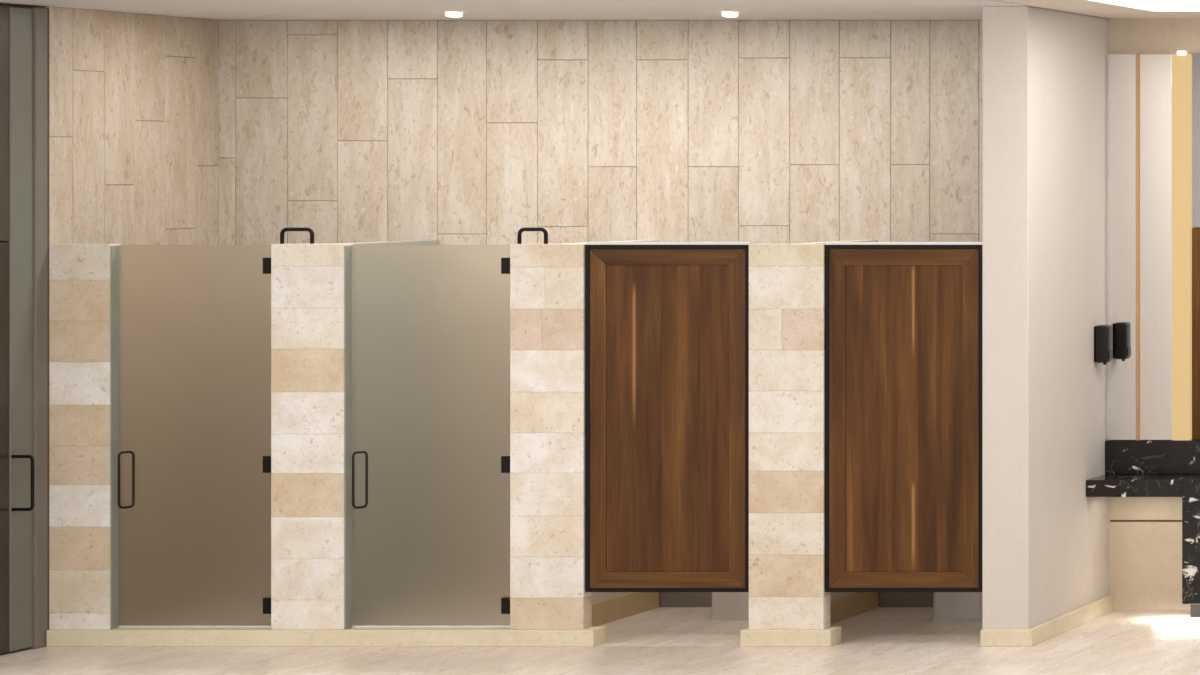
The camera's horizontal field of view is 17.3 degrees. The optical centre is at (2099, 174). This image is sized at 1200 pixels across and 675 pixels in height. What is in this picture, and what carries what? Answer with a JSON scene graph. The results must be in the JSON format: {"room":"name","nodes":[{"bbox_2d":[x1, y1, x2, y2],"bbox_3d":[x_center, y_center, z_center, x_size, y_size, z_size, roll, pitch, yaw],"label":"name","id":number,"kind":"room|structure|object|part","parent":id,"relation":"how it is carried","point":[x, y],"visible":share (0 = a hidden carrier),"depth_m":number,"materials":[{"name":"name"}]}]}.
{"room":"public restroom","nodes":[
{"label":"public restroom","id":0,"kind":"room"},
{"bbox_2d":[0,3,37,654],"bbox_3d":[-11.187,0.816,16.850,0.080,3.460,1.700,0,0,0],"label":"wall","id":1,"kind":"structure","parent":0,"point":[1,4],"depth_m":17.50,"materials":[{"name":"clear glass"}]},
{"bbox_2d":[0,6,33,653],"bbox_3d":[-11.061,0.820,16.814,0.151,3.428,1.548,0,0,0],"label":"door","id":2,"kind":"structure","parent":1,"relation":"in","point":[16,24],"depth_m":17.44,"materials":[{"name":"grey glass"}]},
{"bbox_3d":[-11.123,1.445,16.719,0.028,2.177,1.359,0,0,0],"label":"dark panel","id":3,"kind":"part","parent":2,"relation":"part of","materials":[{"name":"grey glass"}]},
{"bbox_3d":[-11.043,1.638,17.411,0.116,0.298,0.017,0,0,0],"label":"pull handle","id":4,"kind":"part","parent":2,"relation":"part of","materials":[{"name":"black metal"}]},
{"bbox_2d":[25,7,47,648],"bbox_3d":[-11.136,0.822,17.644,0.100,3.448,0.112,0,0,0],"label":"trim","id":5,"kind":"structure","parent":1,"relation":"attached to","point":[40,15],"depth_m":17.63,"materials":[{"name":"grey metal"}]},
{"bbox_2d":[38,6,218,629],"bbox_3d":[-11.156,0.816,18.560,0.140,3.460,1.720,0,0,0],"label":"wall","id":6,"kind":"structure","parent":0,"point":[134,97],"depth_m":18.47,"materials":[{"name":"stone"}]},
{"bbox_2d":[47,8,48,629],"bbox_3d":[-11.116,0.822,17.694,0.062,3.448,0.012,0,0,0],"label":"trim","id":7,"kind":"structure","parent":6,"relation":"attached to","point":[47,8],"depth_m":17.69,"materials":[{"name":"black metal"}]},
{"bbox_2d":[333,240,438,244],"bbox_3d":[-9.835,1.464,18.550,0.095,2.163,1.496,0,0,0],"label":"wall partition","id":8,"kind":"structure","parent":0,"point":[411,242],"depth_m":18.88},
{"bbox_2d":[0,607,1199,674],"bbox_3d":[-7.172,2.586,16.560,8.728,0.080,5.720,0,0,0],"label":"floor","id":9,"kind":"structure","parent":0,"point":[661,640],"depth_m":17.35,"materials":[{"name":"tile"}]},
{"bbox_2d":[46,626,606,646],"bbox_3d":[-9.607,2.501,17.750,2.952,0.089,0.160,0,0,0],"label":"stone curb","id":10,"kind":"object","parent":9,"relation":"on","point":[593,636],"visible":1,"depth_m":17.67,"materials":[{"name":"beige stone"}]},
{"bbox_2d":[49,244,120,628],"bbox_3d":[-10.923,1.415,17.750,0.331,2.083,0.100,0,0,0],"label":"stone pier","id":11,"kind":"object","parent":10,"relation":"on","point":[79,274],"visible":1,"depth_m":17.70,"materials":[{"name":"stone"}]},
{"bbox_2d":[111,245,271,628],"bbox_3d":[-10.322,1.418,17.733,0.869,2.076,0.124,0,0,0],"label":"shower door","id":12,"kind":"structure","parent":10,"relation":"on","point":[191,473],"depth_m":17.76,"materials":[{"name":"brown glass"}]},
{"bbox_3d":[-10.678,1.649,17.714,0.012,0.311,0.094,0,0,24],"label":"pull handle","id":13,"kind":"part","parent":12,"relation":"part of","materials":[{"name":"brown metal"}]},
{"bbox_2d":[271,227,353,628],"bbox_3d":[-9.689,1.371,17.750,0.393,2.173,0.100,0,0,0],"label":"stone pier","id":14,"kind":"object","parent":10,"relation":"on","point":[307,280],"depth_m":17.70,"materials":[{"name":"stone"}]},
{"bbox_3d":[-9.773,0.329,17.750,0.183,0.089,0.021,0,0,0],"label":"loop bracket","id":15,"kind":"part","parent":14,"relation":"part of","materials":[{"name":"black metal"}]},
{"bbox_2d":[344,245,509,628],"bbox_3d":[-9.044,1.418,17.733,0.895,2.076,0.124,0,0,0],"label":"shower door","id":16,"kind":"structure","parent":10,"relation":"on","point":[427,327],"depth_m":17.76,"materials":[{"name":"grey glass"}]},
{"bbox_3d":[-9.413,1.649,17.714,0.012,0.311,0.094,0,0,24],"label":"pull handle","id":17,"kind":"part","parent":16,"relation":"part of","materials":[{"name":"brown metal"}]},
{"bbox_2d":[510,227,591,628],"bbox_3d":[-8.396,1.371,17.750,0.396,2.173,0.100,0,0,0],"label":"stone pier","id":18,"kind":"object","parent":10,"relation":"on","point":[547,281],"depth_m":17.70,"materials":[{"name":"stone"}]},
{"bbox_3d":[-8.496,0.329,17.750,0.164,0.089,0.021,0,0,0],"label":"loop bracket","id":19,"kind":"part","parent":18,"relation":"part of","materials":[{"name":"black metal"}]},
{"bbox_2d":[710,592,748,619],"bbox_3d":[-7.798,2.147,18.974,0.400,0.797,0.615,0,0,0],"label":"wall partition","id":20,"kind":"object","parent":9,"relation":"on","point":[725,605],"visible":0.06,"depth_m":18.73,"materials":[{"name":"white ceramic"}]},
{"bbox_2d":[740,244,841,646],"bbox_3d":[-7.095,1.460,17.750,0.486,2.172,0.160,0,0,0],"label":"stone pier","id":21,"kind":"object","parent":9,"relation":"on","point":[789,603],"visible":1,"depth_m":17.70,"materials":[{"name":"stone"}]},
{"bbox_2d":[585,242,751,591],"bbox_3d":[-7.750,1.310,17.738,0.886,1.895,0.052,0,0,0],"label":"door","id":22,"kind":"structure","parent":21,"relation":"attached to","point":[667,323],"depth_m":17.72,"materials":[{"name":"brown wood"}]},
{"bbox_3d":[-7.750,1.318,17.733,0.842,1.834,0.028,0,0,0],"label":"panel","id":23,"kind":"part","parent":22,"relation":"part of","materials":[{"name":"brown wood"}]},
{"bbox_3d":[-7.750,0.370,17.732,0.886,0.016,0.032,0,0,0],"label":"rail","id":24,"kind":"part","parent":22,"relation":"part of","materials":[{"name":"metal"}]},
{"bbox_2d":[825,242,981,591],"bbox_3d":[-6.472,1.310,17.738,0.854,1.895,0.052,0,0,0],"label":"door","id":25,"kind":"structure","parent":21,"relation":"attached to","point":[903,320],"depth_m":17.72,"materials":[{"name":"brown wood"}]},
{"bbox_3d":[-6.472,0.370,17.732,0.854,0.016,0.032,0,0,0],"label":"rail","id":26,"kind":"part","parent":25,"relation":"part of","materials":[{"name":"metal"}]},
{"bbox_3d":[-6.472,1.318,17.733,0.810,1.834,0.028,0,0,0],"label":"panel","id":27,"kind":"part","parent":25,"relation":"part of","materials":[{"name":"brown wood"}]},
{"bbox_2d":[932,592,981,620],"bbox_3d":[-6.516,2.147,18.956,0.400,0.797,0.650,0,0,0],"label":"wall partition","id":28,"kind":"object","parent":9,"relation":"on","point":[947,606],"visible":0.06,"depth_m":18.69,"materials":[{"name":"white ceramic"}]},
{"bbox_2d":[1182,477,1199,616],"bbox_3d":[-4.197,2.136,18.771,2.077,0.820,0.253,0,0,0],"label":"pedestal","id":29,"kind":"object","parent":9,"relation":"on","point":[1190,486],"visible":1,"depth_m":18.64,"materials":[{"name":"black stone"}]},
{"bbox_2d":[1086,474,1199,496],"bbox_3d":[-4.449,1.790,18.920,2.683,0.097,0.451,0,0,0],"label":"countertop","id":30,"kind":"structure","parent":29,"relation":"on","point":[1106,485],"depth_m":18.69,"materials":[{"name":"black stone"}]},
{"bbox_2d":[0,0,1199,19],"bbox_3d":[-7.222,-1.038,16.570,8.628,0.250,5.740,0,0,0],"label":"ceiling","id":31,"kind":"structure","parent":0,"point":[200,9],"depth_m":18.07,"materials":[{"name":"paint"}]},
{"bbox_2d":[446,12,463,16],"bbox_3d":[-9.213,-0.899,18.329,0.074,0.028,0.074,0,0,0],"label":"recessed light","id":32,"kind":"object","parent":31,"relation":"in","point":[449,14],"visible":1,"depth_m":18.30,"materials":[{"name":"white ceramic"}]},
{"bbox_2d":[722,12,738,16],"bbox_3d":[-7.669,-0.899,18.329,0.074,0.028,0.074,0,0,0],"label":"recessed light","id":33,"kind":"object","parent":31,"relation":"in","point":[725,14],"visible":1,"depth_m":18.30,"materials":[{"name":"white ceramic"}]},
{"bbox_2d":[1087,0,1199,11],"bbox_3d":[-4.355,-1.013,16.903,1.895,0.199,2.807,0,0,0],"label":"ceiling light","id":34,"kind":"object","parent":31,"relation":"attached to","point":[1147,5],"visible":1,"depth_m":18.30,"materials":[{"name":"grey plastic"}]},
{"bbox_2d":[219,20,981,606],"bbox_3d":[-8.576,0.816,19.370,5.061,3.460,0.140,0,0,0],"label":"wall","id":35,"kind":"structure","parent":0,"point":[450,132],"depth_m":19.30,"materials":[{"name":"stone"}]},
{"bbox_2d":[660,592,711,606],"bbox_3d":[-7.894,2.466,19.292,1.172,0.160,0.013,0,0,0],"label":"baseboard","id":36,"kind":"structure","parent":35,"relation":"attached to","point":[667,599],"depth_m":19.29,"materials":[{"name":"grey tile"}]},
{"bbox_2d":[879,592,932,606],"bbox_3d":[-6.618,2.466,19.292,1.145,0.160,0.013,0,0,0],"label":"baseboard","id":37,"kind":"structure","parent":35,"relation":"attached to","point":[886,599],"depth_m":19.29,"materials":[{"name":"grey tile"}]},
{"bbox_2d":[564,240,658,625],"bbox_3d":[-8.536,1.464,18.550,0.110,2.163,1.496,0,0,0],"label":"wall","id":38,"kind":"structure","parent":0,"point":[613,609],"depth_m":18.77,"materials":[{"name":"beige stone"}]},
{"bbox_2d":[795,240,877,623],"bbox_3d":[-7.246,1.464,18.550,0.110,2.163,1.496,0,0,0],"label":"wall","id":39,"kind":"structure","parent":0,"point":[856,603],"depth_m":18.84,"materials":[{"name":"beige stone"}]},
{"bbox_2d":[982,6,1109,628],"bbox_3d":[-5.918,0.816,18.454,0.251,3.460,1.508,0,0,0],"label":"wall","id":40,"kind":"structure","parent":0,"point":[1046,543],"depth_m":17.93,"materials":[{"name":"beige paint"}]},
{"bbox_2d":[980,595,1113,646],"bbox_3d":[-5.904,2.501,18.410,0.279,0.090,1.476,0,0,0],"label":"baseboard","id":41,"kind":"structure","parent":40,"relation":"attached to","point":[1033,636],"depth_m":17.92,"materials":[{"name":"beige stone"}]},
{"bbox_2d":[1094,325,1112,364],"bbox_3d":[-5.748,0.980,18.892,0.086,0.228,0.100,0,0,0],"label":"soap dispenser","id":42,"kind":"object","parent":40,"relation":"attached to","point":[1103,352],"visible":1,"depth_m":18.84,"materials":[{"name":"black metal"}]},
{"bbox_3d":[-5.787,0.974,18.892,0.008,0.204,0.088,0,0,0],"label":"plate","id":43,"kind":"part","parent":42,"relation":"part of","materials":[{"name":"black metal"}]},
{"bbox_2d":[1110,19,1199,609],"bbox_3d":[-4.350,0.816,19.248,2.884,3.460,0.200,0,0,0],"label":"wall","id":44,"kind":"structure","parent":0,"point":[1146,532],"depth_m":19.15,"materials":[{"name":"beige paint"}]},
{"bbox_2d":[1107,51,1192,439],"bbox_3d":[-5.546,0.411,19.094,0.491,2.267,0.105,0,0,0],"label":"wall mirror","id":45,"kind":"object","parent":44,"relation":"attached to","point":[1149,96],"visible":1,"depth_m":19.07,"materials":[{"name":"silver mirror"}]},
{"bbox_3d":[-5.782,0.420,19.124,0.018,2.249,0.045,0,0,0],"label":"trim","id":46,"kind":"part","parent":45,"relation":"part of","materials":[{"name":"silver metal"}]},
{"bbox_3d":[-5.693,0.420,19.109,0.157,2.249,0.075,0,0,0],"label":"mirror panel","id":47,"kind":"part","parent":45,"relation":"part of","materials":[{"name":"silver metal"}]},
{"bbox_3d":[-5.500,0.420,19.109,0.189,2.249,0.075,0,0,0],"label":"mirror panel","id":48,"kind":"part","parent":45,"relation":"part of","materials":[{"name":"silver metal"}]},
{"bbox_2d":[1177,51,1185,54],"bbox_3d":[-5.344,-0.710,19.054,0.052,0.026,0.024,0,0,0],"label":"lamp","id":49,"kind":"object","parent":45,"relation":"attached to","point":[1178,52],"depth_m":19.04,"materials":[{"name":"grey"}]},
{"bbox_2d":[1105,440,1199,473],"bbox_3d":[-4.449,1.643,19.100,2.683,0.194,0.092,0,0,0],"label":"backsplash","id":50,"kind":"structure","parent":44,"relation":"attached to","point":[1121,456],"depth_m":19.05,"materials":[{"name":"black stone"}]},
{"bbox_2d":[1191,53,1199,226],"bbox_3d":[-4.109,-0.203,19.131,2.401,1.019,0.031,0,0,0],"label":"wall panel","id":51,"kind":"object","parent":44,"relation":"attached to","point":[1195,56],"visible":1,"depth_m":19.12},
{"bbox_2d":[1192,228,1199,439],"bbox_3d":[-4.109,0.928,19.129,2.401,1.236,0.035,0,0,0],"label":"wood wall panel","id":52,"kind":"object","parent":44,"relation":"attached to","point":[1195,231],"visible":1,"depth_m":19.11,"materials":[{"name":"brown wood"}]}
]}

